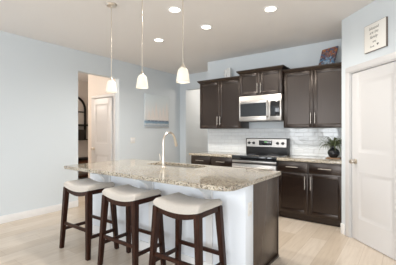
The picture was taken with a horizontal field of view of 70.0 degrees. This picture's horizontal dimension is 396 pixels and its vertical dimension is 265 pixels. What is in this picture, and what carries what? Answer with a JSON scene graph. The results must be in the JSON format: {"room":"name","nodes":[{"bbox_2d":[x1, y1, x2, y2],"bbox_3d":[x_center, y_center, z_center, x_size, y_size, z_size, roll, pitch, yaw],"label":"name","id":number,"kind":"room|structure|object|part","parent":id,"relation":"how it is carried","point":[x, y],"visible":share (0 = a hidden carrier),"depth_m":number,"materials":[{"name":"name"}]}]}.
{"room":"kitchen","nodes":[
{"label":"kitchen","id":0,"kind":"room"},
{"bbox_2d":[78,74,114,177],"bbox_3d":[-2.377,-0.075,7.144,2.750,2.750,5.340,0,0,36],"label":"wall","id":1,"kind":"structure","parent":0,"point":[82,86],"depth_m":7.94,"materials":[{"name":"beige paint"}]},
{"bbox_2d":[78,97,87,139],"bbox_3d":[-3.359,-0.408,7.790,0.158,1.246,0.900,0,0,36],"label":"shelf","id":2,"kind":"object","parent":1,"relation":"attached to","point":[79,98],"visible":0.41,"depth_m":8.00,"materials":[{"name":"black metal"}]},
{"bbox_2d":[78,130,84,138],"bbox_3d":[-3.399,0.052,7.733,0.144,0.264,0.638,0,0,36],"label":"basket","id":3,"kind":"object","parent":2,"relation":"on","point":[81,133],"visible":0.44,"depth_m":7.85,"materials":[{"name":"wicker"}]},
{"bbox_2d":[91,97,112,162],"bbox_3d":[-2.043,0.286,5.962,0.677,2.012,0.107,0,0,36],"label":"door","id":4,"kind":"structure","parent":1,"relation":"in","point":[102,109],"depth_m":5.97,"materials":[{"name":"white paint"}]},
{"bbox_2d":[91,93,114,162],"bbox_3d":[-1.988,0.250,6.044,0.820,2.100,0.111,0,0,36],"label":"trim","id":5,"kind":"structure","parent":1,"relation":"attached to","point":[113,94],"depth_m":5.78,"materials":[{"name":"white paint"}]},
{"bbox_2d":[0,31,207,215],"bbox_3d":[-2.819,-0.075,4.118,0.120,2.750,10.500,0,0,36],"label":"wall","id":6,"kind":"structure","parent":0,"point":[39,79],"depth_m":4.65,"materials":[{"name":"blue paint"}]},
{"bbox_2d":[0,200,77,223],"bbox_3d":[-3.165,1.245,3.534,0.014,0.110,9.150,0,0,36],"label":"baseboard","id":7,"kind":"structure","parent":6,"relation":"attached to","point":[49,209],"depth_m":4.38,"materials":[{"name":"white paint"}]},
{"bbox_2d":[144,93,168,127],"bbox_3d":[-0.943,-0.485,6.543,0.030,0.750,0.770,0,0,36],"label":"painting","id":8,"kind":"object","parent":6,"relation":"attached to","point":[156,107],"visible":1,"depth_m":6.50,"materials":[{"name":"fabric"}]},
{"bbox_2d":[0,0,374,81],"bbox_3d":[-0.769,-1.500,2.922,11.700,0.100,11.400,0,0,36],"label":"ceiling","id":9,"kind":"structure","parent":0,"point":[240,27],"depth_m":3.80,"materials":[{"name":"white paint"}]},
{"bbox_2d":[106,2,116,92],"bbox_3d":[-0.980,-0.954,3.201,0.127,0.993,0.127,0,0,36],"label":"pendant light","id":10,"kind":"object","parent":9,"relation":"hanging from","point":[111,85],"visible":1,"depth_m":3.18,"materials":[{"name":"white glass"}]},
{"bbox_3d":[-0.980,-1.026,3.201,0.009,0.808,0.009,0,0,36],"label":"rod","id":11,"kind":"part","parent":10,"relation":"part of","materials":[{"name":"silver metal"}]},
{"bbox_3d":[-0.980,-0.524,3.201,0.127,0.134,0.127,0,0,36],"label":"lamp shade","id":12,"kind":"part","parent":10,"relation":"part of","materials":[{"name":"white glass"}]},
{"bbox_2d":[136,0,147,88],"bbox_3d":[-0.573,-0.954,2.902,0.127,0.993,0.127,0,0,36],"label":"pendant light","id":13,"kind":"object","parent":9,"relation":"hanging from","point":[142,83],"visible":1,"depth_m":2.88,"materials":[{"name":"white glass"}]},
{"bbox_3d":[-0.573,-0.524,2.902,0.127,0.134,0.127,0,0,36],"label":"lamp shade","id":14,"kind":"part","parent":13,"relation":"part of","materials":[{"name":"white glass"}]},
{"bbox_3d":[-0.573,-1.026,2.902,0.009,0.808,0.009,0,0,36],"label":"rod","id":15,"kind":"part","parent":13,"relation":"part of","materials":[{"name":"silver metal"}]},
{"bbox_2d":[153,38,164,41],"bbox_3d":[-0.614,-1.446,4.434,0.180,0.008,0.180,0,0,36],"label":"recessed light","id":16,"kind":"object","parent":9,"relation":"in","point":[154,39],"visible":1,"depth_m":4.44,"materials":[{"name":"white"}]},
{"bbox_2d":[167,6,181,12],"bbox_3d":[-0.275,-1.446,3.341,0.180,0.008,0.180,0,0,36],"label":"recessed light","id":17,"kind":"object","parent":9,"relation":"in","point":[173,9],"visible":0.99,"depth_m":3.33,"materials":[{"name":"white paint"}]},
{"bbox_2d":[176,0,189,83],"bbox_3d":[-0.138,-0.954,2.583,0.127,0.993,0.127,0,0,36],"label":"pendant light","id":18,"kind":"object","parent":9,"relation":"hanging from","point":[182,74],"visible":1,"depth_m":2.56,"materials":[{"name":"white glass"}]},
{"bbox_3d":[-0.138,-1.026,2.583,0.009,0.808,0.009,0,0,36],"label":"rod","id":19,"kind":"part","parent":18,"relation":"part of","materials":[{"name":"silver metal"}]},
{"bbox_3d":[-0.138,-0.524,2.583,0.127,0.134,0.127,0,0,36],"label":"lamp shade","id":20,"kind":"part","parent":18,"relation":"part of","materials":[{"name":"white glass"}]},
{"bbox_2d":[200,24,212,29],"bbox_3d":[0.113,-1.446,3.887,0.180,0.008,0.180,0,0,36],"label":"recessed light","id":21,"kind":"object","parent":9,"relation":"in","point":[206,26],"visible":1,"depth_m":3.89,"materials":[{"name":"white"}]},
{"bbox_2d":[263,5,277,12],"bbox_3d":[0.851,-1.446,3.321,0.180,0.008,0.180,0,0,36],"label":"recessed light","id":22,"kind":"object","parent":9,"relation":"in","point":[272,8],"visible":1,"depth_m":3.31,"materials":[{"name":"white"}]},
{"bbox_2d":[180,71,207,163],"bbox_3d":[0.480,-0.075,6.608,2.250,2.750,0.120,0,0,36],"label":"wall","id":23,"kind":"structure","parent":0,"point":[193,85],"depth_m":7.14,"materials":[{"name":"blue paint"}]},
{"bbox_2d":[0,178,395,264],"bbox_3d":[-0.769,1.350,2.922,11.700,0.100,11.400,0,0,36],"label":"floor","id":24,"kind":"structure","parent":0,"point":[35,240],"depth_m":3.23,"materials":[{"name":"beige wood"}]},
{"bbox_2d":[78,157,87,177],"bbox_3d":[-3.182,1.000,7.797,0.400,0.600,1.400,0,0,36],"label":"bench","id":25,"kind":"object","parent":24,"relation":"on","point":[81,160],"visible":0.05,"depth_m":7.65,"materials":[{"name":"brown wood"}]},
{"bbox_2d":[78,173,87,177],"bbox_3d":[-3.178,1.185,7.794,0.350,0.030,1.320,0,0,36],"label":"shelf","id":26,"kind":"object","parent":25,"relation":"attached to","point":[80,175],"depth_m":7.70,"materials":[{"name":"brown wood"}]},
{"bbox_2d":[59,178,118,260],"bbox_3d":[-1.224,0.925,3.182,0.556,0.750,0.396,0,0,36],"label":"bar stool","id":27,"kind":"object","parent":24,"relation":"on","point":[87,187],"visible":0.96,"depth_m":3.12,"materials":[{"name":"brown wood"}]},
{"bbox_3d":[-1.505,0.955,3.192,0.091,0.690,0.080,0,0,36],"label":"leg","id":28,"kind":"part","parent":27,"relation":"part of","materials":[{"name":"brown wood"}]},
{"bbox_3d":[-1.130,0.955,2.917,0.091,0.690,0.080,0,0,36],"label":"leg","id":29,"kind":"part","parent":27,"relation":"part of","materials":[{"name":"brown wood"}]},
{"bbox_2d":[64,178,114,191],"bbox_3d":[-1.224,0.594,3.182,0.487,0.087,0.345,0,0,36],"label":"seat cushion","id":30,"kind":"object","parent":27,"relation":"on","point":[80,185],"depth_m":3.10,"materials":[{"name":"beige fabric"}]},
{"bbox_3d":[-1.224,0.642,3.182,0.463,0.086,0.321,0,0,36],"label":"seat frame","id":31,"kind":"part","parent":27,"relation":"part of","materials":[{"name":"brown wood"}]},
{"bbox_3d":[-1.318,0.955,3.447,0.091,0.690,0.080,0,0,36],"label":"leg","id":32,"kind":"part","parent":27,"relation":"part of","materials":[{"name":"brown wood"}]},
{"bbox_3d":[-0.943,0.955,3.172,0.091,0.690,0.080,0,0,36],"label":"leg","id":33,"kind":"part","parent":27,"relation":"part of","materials":[{"name":"brown wood"}]},
{"bbox_2d":[97,184,165,264],"bbox_3d":[-0.650,0.925,2.773,0.556,0.750,0.396,0,0,36],"label":"bar stool","id":34,"kind":"object","parent":24,"relation":"on","point":[128,196],"visible":0.99,"depth_m":2.73,"materials":[{"name":"brown wood"}]},
{"bbox_3d":[-0.931,0.955,2.783,0.091,0.690,0.080,0,0,36],"label":"leg","id":35,"kind":"part","parent":34,"relation":"part of","materials":[{"name":"brown wood"}]},
{"bbox_3d":[-0.744,0.955,3.038,0.091,0.690,0.080,0,0,36],"label":"leg","id":36,"kind":"part","parent":34,"relation":"part of","materials":[{"name":"brown wood"}]},
{"bbox_2d":[102,184,160,201],"bbox_3d":[-0.650,0.594,2.773,0.487,0.087,0.345,0,0,36],"label":"seat cushion","id":37,"kind":"object","parent":34,"relation":"on","point":[123,193],"depth_m":2.69,"materials":[{"name":"beige fabric"}]},
{"bbox_3d":[-0.650,0.642,2.773,0.463,0.086,0.321,0,0,36],"label":"seat frame","id":38,"kind":"part","parent":34,"relation":"part of","materials":[{"name":"brown wood"}]},
{"bbox_3d":[-0.556,0.955,2.508,0.091,0.690,0.080,0,0,36],"label":"leg","id":39,"kind":"part","parent":34,"relation":"part of","materials":[{"name":"brown wood"}]},
{"bbox_3d":[-0.369,0.955,2.762,0.091,0.690,0.080,0,0,36],"label":"leg","id":40,"kind":"part","parent":34,"relation":"part of","materials":[{"name":"brown wood"}]},
{"bbox_2d":[90,173,278,264],"bbox_3d":[-0.353,0.874,3.245,2.269,0.852,1.012,0,0,36],"label":"kitchen island","id":41,"kind":"object","parent":24,"relation":"on","point":[253,239],"visible":0.44,"depth_m":2.70,"materials":[{"name":"white paint"}]},
{"bbox_3d":[-0.514,1.245,3.037,2.255,0.110,0.014,0,0,36],"label":"baseboard","id":42,"kind":"part","parent":41,"relation":"part of","materials":[{"name":"white paint"}]},
{"bbox_2d":[64,159,280,190],"bbox_3d":[-0.397,0.427,3.235,2.370,0.038,1.105,0,0,36],"label":"island countertop","id":43,"kind":"structure","parent":41,"relation":"on","point":[209,177],"depth_m":2.88,"materials":[{"name":"stone"}]},
{"bbox_2d":[159,131,177,166],"bbox_3d":[-0.364,0.198,3.510,0.098,0.420,0.287,0,0,36],"label":"faucet","id":44,"kind":"object","parent":43,"relation":"on","point":[169,132],"visible":1,"depth_m":3.40,"materials":[{"name":"silver metal"}]},
{"bbox_3d":[-0.355,0.153,3.490,0.033,0.330,0.238,0,0,36],"label":"spout","id":45,"kind":"part","parent":44,"relation":"part of","materials":[{"name":"silver metal"}]},
{"bbox_2d":[248,201,251,215],"bbox_3d":[0.447,0.657,2.436,0.006,0.115,0.075,0,0,36],"label":"electrical outlet","id":46,"kind":"object","parent":41,"relation":"attached to","point":[249,203],"visible":1,"depth_m":2.43,"materials":[{"name":"white plastic"}]},
{"bbox_3d":[0.655,0.874,2.745,0.020,0.852,0.600,0,0,36],"label":"panel","id":47,"kind":"part","parent":41,"relation":"part of","materials":[{"name":"brown wood"}]},
{"bbox_3d":[0.664,0.874,2.745,0.038,0.852,0.612,0,0,36],"label":"shoe molding","id":48,"kind":"part","parent":41,"relation":"part of","materials":[{"name":"brown wood"}]},
{"bbox_2d":[149,192,226,264],"bbox_3d":[-0.088,0.925,2.372,0.556,0.750,0.396,0,0,36],"label":"bar stool","id":49,"kind":"object","parent":24,"relation":"on","point":[178,206],"visible":1,"depth_m":2.33,"materials":[{"name":"brown wood"}]},
{"bbox_3d":[-0.369,0.955,2.382,0.091,0.690,0.080,0,0,36],"label":"leg","id":50,"kind":"part","parent":49,"relation":"part of","materials":[{"name":"brown wood"}]},
{"bbox_3d":[-0.181,0.955,2.637,0.091,0.690,0.080,0,0,36],"label":"leg","id":51,"kind":"part","parent":49,"relation":"part of","materials":[{"name":"brown wood"}]},
{"bbox_2d":[153,192,221,214],"bbox_3d":[-0.088,0.594,2.372,0.487,0.087,0.345,0,0,36],"label":"seat cushion","id":52,"kind":"object","parent":49,"relation":"on","point":[178,203],"depth_m":2.29,"materials":[{"name":"beige fabric"}]},
{"bbox_3d":[-0.088,0.642,2.372,0.463,0.086,0.321,0,0,36],"label":"seat frame","id":53,"kind":"part","parent":49,"relation":"part of","materials":[{"name":"brown wood"}]},
{"bbox_3d":[0.006,0.955,2.107,0.091,0.690,0.080,0,0,36],"label":"leg","id":54,"kind":"part","parent":49,"relation":"part of","materials":[{"name":"brown wood"}]},
{"bbox_3d":[0.193,0.955,2.362,0.091,0.690,0.080,0,0,36],"label":"leg","id":55,"kind":"part","parent":49,"relation":"part of","materials":[{"name":"brown wood"}]},
{"bbox_2d":[191,155,232,166],"bbox_3d":[0.391,0.862,5.290,0.897,0.876,0.646,0,0,36],"label":"base cabinet","id":56,"kind":"object","parent":24,"relation":"on","point":[202,160],"visible":0.25,"depth_m":5.05,"materials":[{"name":"brown wood"}]},
{"bbox_3d":[0.049,0.511,5.200,0.428,0.147,0.020,0,0,36],"label":"drawer","id":57,"kind":"part","parent":56,"relation":"part of","materials":[{"name":"brown wood"}]},
{"bbox_2d":[189,151,243,157],"bbox_3d":[0.385,0.405,5.303,0.922,0.038,0.634,0,0,36],"label":"countertop","id":58,"kind":"structure","parent":56,"relation":"on","point":[206,153],"depth_m":5.20,"materials":[{"name":"stone"}]},
{"bbox_3d":[0.407,0.511,4.937,0.428,0.147,0.020,0,0,36],"label":"drawer","id":59,"kind":"part","parent":56,"relation":"part of","materials":[{"name":"brown wood"}]},
{"bbox_2d":[232,138,289,170],"bbox_3d":[1.052,0.680,4.774,0.770,1.160,0.695,0,0,36],"label":"range","id":60,"kind":"object","parent":24,"relation":"on","point":[261,153],"visible":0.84,"depth_m":4.76,"materials":[{"name":"silver metal"}]},
{"bbox_3d":[0.863,0.565,4.518,0.690,0.024,0.059,0,0,36],"label":"handle","id":61,"kind":"part","parent":60,"relation":"part of","materials":[{"name":"silver metal"}]},
{"bbox_3d":[0.895,0.794,4.561,0.762,0.561,0.052,0,0,36],"label":"oven door","id":62,"kind":"part","parent":60,"relation":"part of","materials":[{"name":"silver metal"}]},
{"bbox_3d":[0.897,0.476,4.564,0.762,0.036,0.046,0,0,36],"label":"trim","id":63,"kind":"part","parent":60,"relation":"part of","materials":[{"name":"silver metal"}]},
{"bbox_2d":[232,153,286,160],"bbox_3d":[1.032,0.409,4.748,0.770,0.062,0.525,0,0,36],"label":"cooktop","id":64,"kind":"object","parent":60,"relation":"in","point":[246,156],"depth_m":4.66,"materials":[{"name":"grey"}]},
{"bbox_3d":[1.188,0.183,4.960,0.730,0.142,0.022,0,0,36],"label":"control panel","id":65,"kind":"part","parent":60,"relation":"part of","materials":[{"name":"silver metal"}]},
{"bbox_2d":[278,160,341,226],"bbox_3d":[1.748,0.862,4.293,0.914,0.876,0.646,0,0,36],"label":"base cabinet","id":66,"kind":"object","parent":24,"relation":"on","point":[308,191],"visible":0.92,"depth_m":4.04,"materials":[{"name":"brown wood"}]},
{"bbox_3d":[1.403,0.511,4.206,0.437,0.147,0.020,0,0,36],"label":"drawer","id":67,"kind":"part","parent":66,"relation":"part of","materials":[{"name":"brown wood"}]},
{"bbox_3d":[1.405,0.892,4.204,0.442,0.585,0.020,0,0,36],"label":"door","id":68,"kind":"part","parent":66,"relation":"part of","materials":[{"name":"brown wood"}]},
{"bbox_2d":[277,155,341,163],"bbox_3d":[1.753,0.405,4.298,0.917,0.038,0.634,0,0,36],"label":"countertop","id":69,"kind":"structure","parent":66,"relation":"on","point":[315,159],"depth_m":4.14,"materials":[{"name":"stone"}]},
{"bbox_3d":[2.001,0.378,4.176,0.190,0.016,0.140,0,0,36],"label":"wooden board","id":70,"kind":"object","parent":69,"relation":"on","visible":0},
{"bbox_2d":[317,137,341,157],"bbox_3d":[1.969,0.216,4.196,0.389,0.307,0.487,0,0,36],"label":"potted plant","id":71,"kind":"object","parent":70,"relation":"on","point":[333,152],"visible":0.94,"depth_m":4.13,"materials":[{"name":"green plant"}]},
{"bbox_3d":[1.766,0.892,3.939,0.442,0.585,0.020,0,0,36],"label":"door","id":72,"kind":"part","parent":66,"relation":"part of","materials":[{"name":"brown wood"}]},
{"bbox_3d":[1.768,0.511,3.938,0.437,0.147,0.020,0,0,36],"label":"drawer","id":73,"kind":"part","parent":66,"relation":"part of","materials":[{"name":"brown wood"}]},
{"bbox_2d":[208,39,341,157],"bbox_3d":[1.303,-0.075,5.110,2.650,2.750,0.120,0,0,36],"label":"wall","id":74,"kind":"structure","parent":0,"point":[310,54],"depth_m":4.99,"materials":[{"name":"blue paint"}]},
{"bbox_2d":[197,76,248,128],"bbox_3d":[0.468,-0.540,5.418,0.941,0.930,0.366,0,0,36],"label":"upper cabinet","id":75,"kind":"object","parent":74,"relation":"attached to","point":[219,98],"visible":0.93,"depth_m":5.28,"materials":[{"name":"brown wood"}]},
{"bbox_3d":[0.223,-0.515,5.432,0.443,0.872,0.020,0,0,36],"label":"door","id":76,"kind":"part","parent":75,"relation":"part of","materials":[{"name":"brown wood"}]},
{"bbox_3d":[0.468,-0.979,5.418,0.941,0.052,0.366,0,0,36],"label":"crown molding","id":77,"kind":"part","parent":75,"relation":"part of","materials":[{"name":"brown wood"}]},
{"bbox_2d":[224,68,231,76],"bbox_3d":[0.568,-1.118,5.439,0.145,0.225,0.070,0,0,36],"label":"ornament","id":78,"kind":"object","parent":75,"relation":"on","point":[228,73],"visible":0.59,"depth_m":5.40,"materials":[{"name":"white ceramic"}]},
{"bbox_3d":[0.583,-0.515,5.168,0.443,0.872,0.020,0,0,36],"label":"door","id":79,"kind":"part","parent":75,"relation":"part of","materials":[{"name":"brown wood"}]},
{"bbox_2d":[236,65,289,96],"bbox_3d":[1.135,-0.851,4.888,0.840,0.442,0.431,0,0,36],"label":"upper cabinet","id":80,"kind":"object","parent":74,"relation":"attached to","point":[265,80],"visible":0.95,"depth_m":4.71,"materials":[{"name":"brown wood"}]},
{"bbox_3d":[0.884,-0.825,4.866,0.375,0.382,0.020,0,0,36],"label":"door","id":81,"kind":"part","parent":80,"relation":"part of","materials":[{"name":"brown wood"}]},
{"bbox_2d":[239,93,283,121],"bbox_3d":[1.125,-0.407,4.875,0.754,0.437,0.448,0,0,36],"label":"microwave","id":82,"kind":"object","parent":80,"relation":"attached to","point":[270,107],"visible":1,"depth_m":4.71,"materials":[{"name":"silver metal"}]},
{"bbox_3d":[0.954,-0.366,4.803,0.561,0.335,0.030,0,0,36],"label":"door","id":83,"kind":"part","parent":82,"relation":"part of","materials":[{"name":"silver metal"}]},
{"bbox_2d":[239,93,281,101],"bbox_3d":[1.031,-0.582,4.746,0.754,0.087,0.030,0,0,36],"label":"vent hood","id":84,"kind":"object","parent":82,"relation":"attached to","point":[270,97],"depth_m":4.70,"materials":[{"name":"silver metal"}]},
{"bbox_3d":[1.134,-0.387,4.626,0.022,0.286,0.057,0,0,36],"label":"handle","id":85,"kind":"part","parent":82,"relation":"part of","materials":[{"name":"silver metal"}]},
{"bbox_3d":[1.257,-0.366,4.579,0.189,0.335,0.030,0,0,36],"label":"control panel","id":86,"kind":"part","parent":82,"relation":"part of","materials":[{"name":"silver metal"}]},
{"bbox_3d":[1.135,-1.045,4.888,0.840,0.054,0.431,0,0,36],"label":"crown molding","id":87,"kind":"part","parent":80,"relation":"part of","materials":[{"name":"brown wood"}]},
{"bbox_3d":[1.189,-0.825,4.642,0.375,0.382,0.020,0,0,36],"label":"door","id":88,"kind":"part","parent":80,"relation":"part of","materials":[{"name":"brown wood"}]},
{"bbox_2d":[209,128,341,157],"bbox_3d":[1.268,0.156,5.055,2.599,0.460,0.010,0,0,36],"label":"backsplash","id":89,"kind":"structure","parent":74,"relation":"attached to","point":[303,141],"depth_m":4.86,"materials":[{"name":"white tile"}]},
{"bbox_2d":[282,62,341,127],"bbox_3d":[1.834,-0.540,4.415,0.924,0.930,0.366,0,0,36],"label":"upper cabinet","id":90,"kind":"object","parent":74,"relation":"attached to","point":[312,94],"visible":0.78,"depth_m":4.29,"materials":[{"name":"brown wood"}]},
{"bbox_3d":[1.571,-0.515,4.442,0.452,0.872,0.020,0,0,36],"label":"door","id":91,"kind":"part","parent":90,"relation":"part of","materials":[{"name":"brown wood"}]},
{"bbox_3d":[1.834,-0.979,4.415,0.924,0.052,0.366,0,0,36],"label":"crown molding","id":92,"kind":"part","parent":90,"relation":"part of","materials":[{"name":"brown wood"}]},
{"bbox_3d":[1.938,-0.515,4.172,0.452,0.872,0.020,0,0,36],"label":"door","id":93,"kind":"part","parent":90,"relation":"part of","materials":[{"name":"brown wood"}]},
{"bbox_2d":[319,46,338,64],"bbox_3d":[2.005,-1.159,4.364,0.129,0.303,0.270,0,0,-30],"label":"canvas art","id":94,"kind":"object","parent":90,"relation":"on","point":[328,56],"visible":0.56,"depth_m":4.34,"materials":[{"name":"fabric"}]},
{"bbox_2d":[342,0,395,223],"bbox_3d":[2.009,-0.075,3.001,0.100,2.750,1.350,0,0,-9],"label":"wall","id":95,"kind":"structure","parent":0,"point":[353,25],"depth_m":3.34,"materials":[{"name":"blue paint"}]},
{"bbox_2d":[341,223,344,234],"bbox_3d":[1.951,1.235,3.004,0.014,0.130,1.334,0,0,-9],"label":"baseboard","id":96,"kind":"structure","parent":95,"relation":"attached to","point":[342,225],"depth_m":3.60,"materials":[{"name":"white paint"}]},
{"bbox_2d":[345,52,395,237],"bbox_3d":[1.983,0.245,3.139,0.111,2.110,0.900,0,0,-9],"label":"trim","id":97,"kind":"structure","parent":95,"relation":"attached to","point":[391,57],"depth_m":3.51,"materials":[{"name":"white paint"}]},
{"bbox_2d":[349,61,395,259],"bbox_3d":[1.939,0.285,3.128,0.107,2.014,0.737,0,0,-9],"label":"door","id":98,"kind":"structure","parent":95,"relation":"in","point":[373,161],"depth_m":3.13,"materials":[{"name":"white paint"}]},
{"bbox_3d":[1.875,0.350,3.429,0.072,0.064,0.064,0,0,-9],"label":"knob","id":99,"kind":"part","parent":98,"relation":"part of","materials":[{"name":"silver metal"}]},
{"bbox_2d":[364,16,387,53],"bbox_3d":[1.934,-1.050,3.084,0.022,0.305,0.312,0,0,-9],"label":"word sign","id":100,"kind":"object","parent":95,"relation":"attached to","point":[376,33],"visible":1,"depth_m":3.06,"materials":[{"name":"white paint"}]}
]}

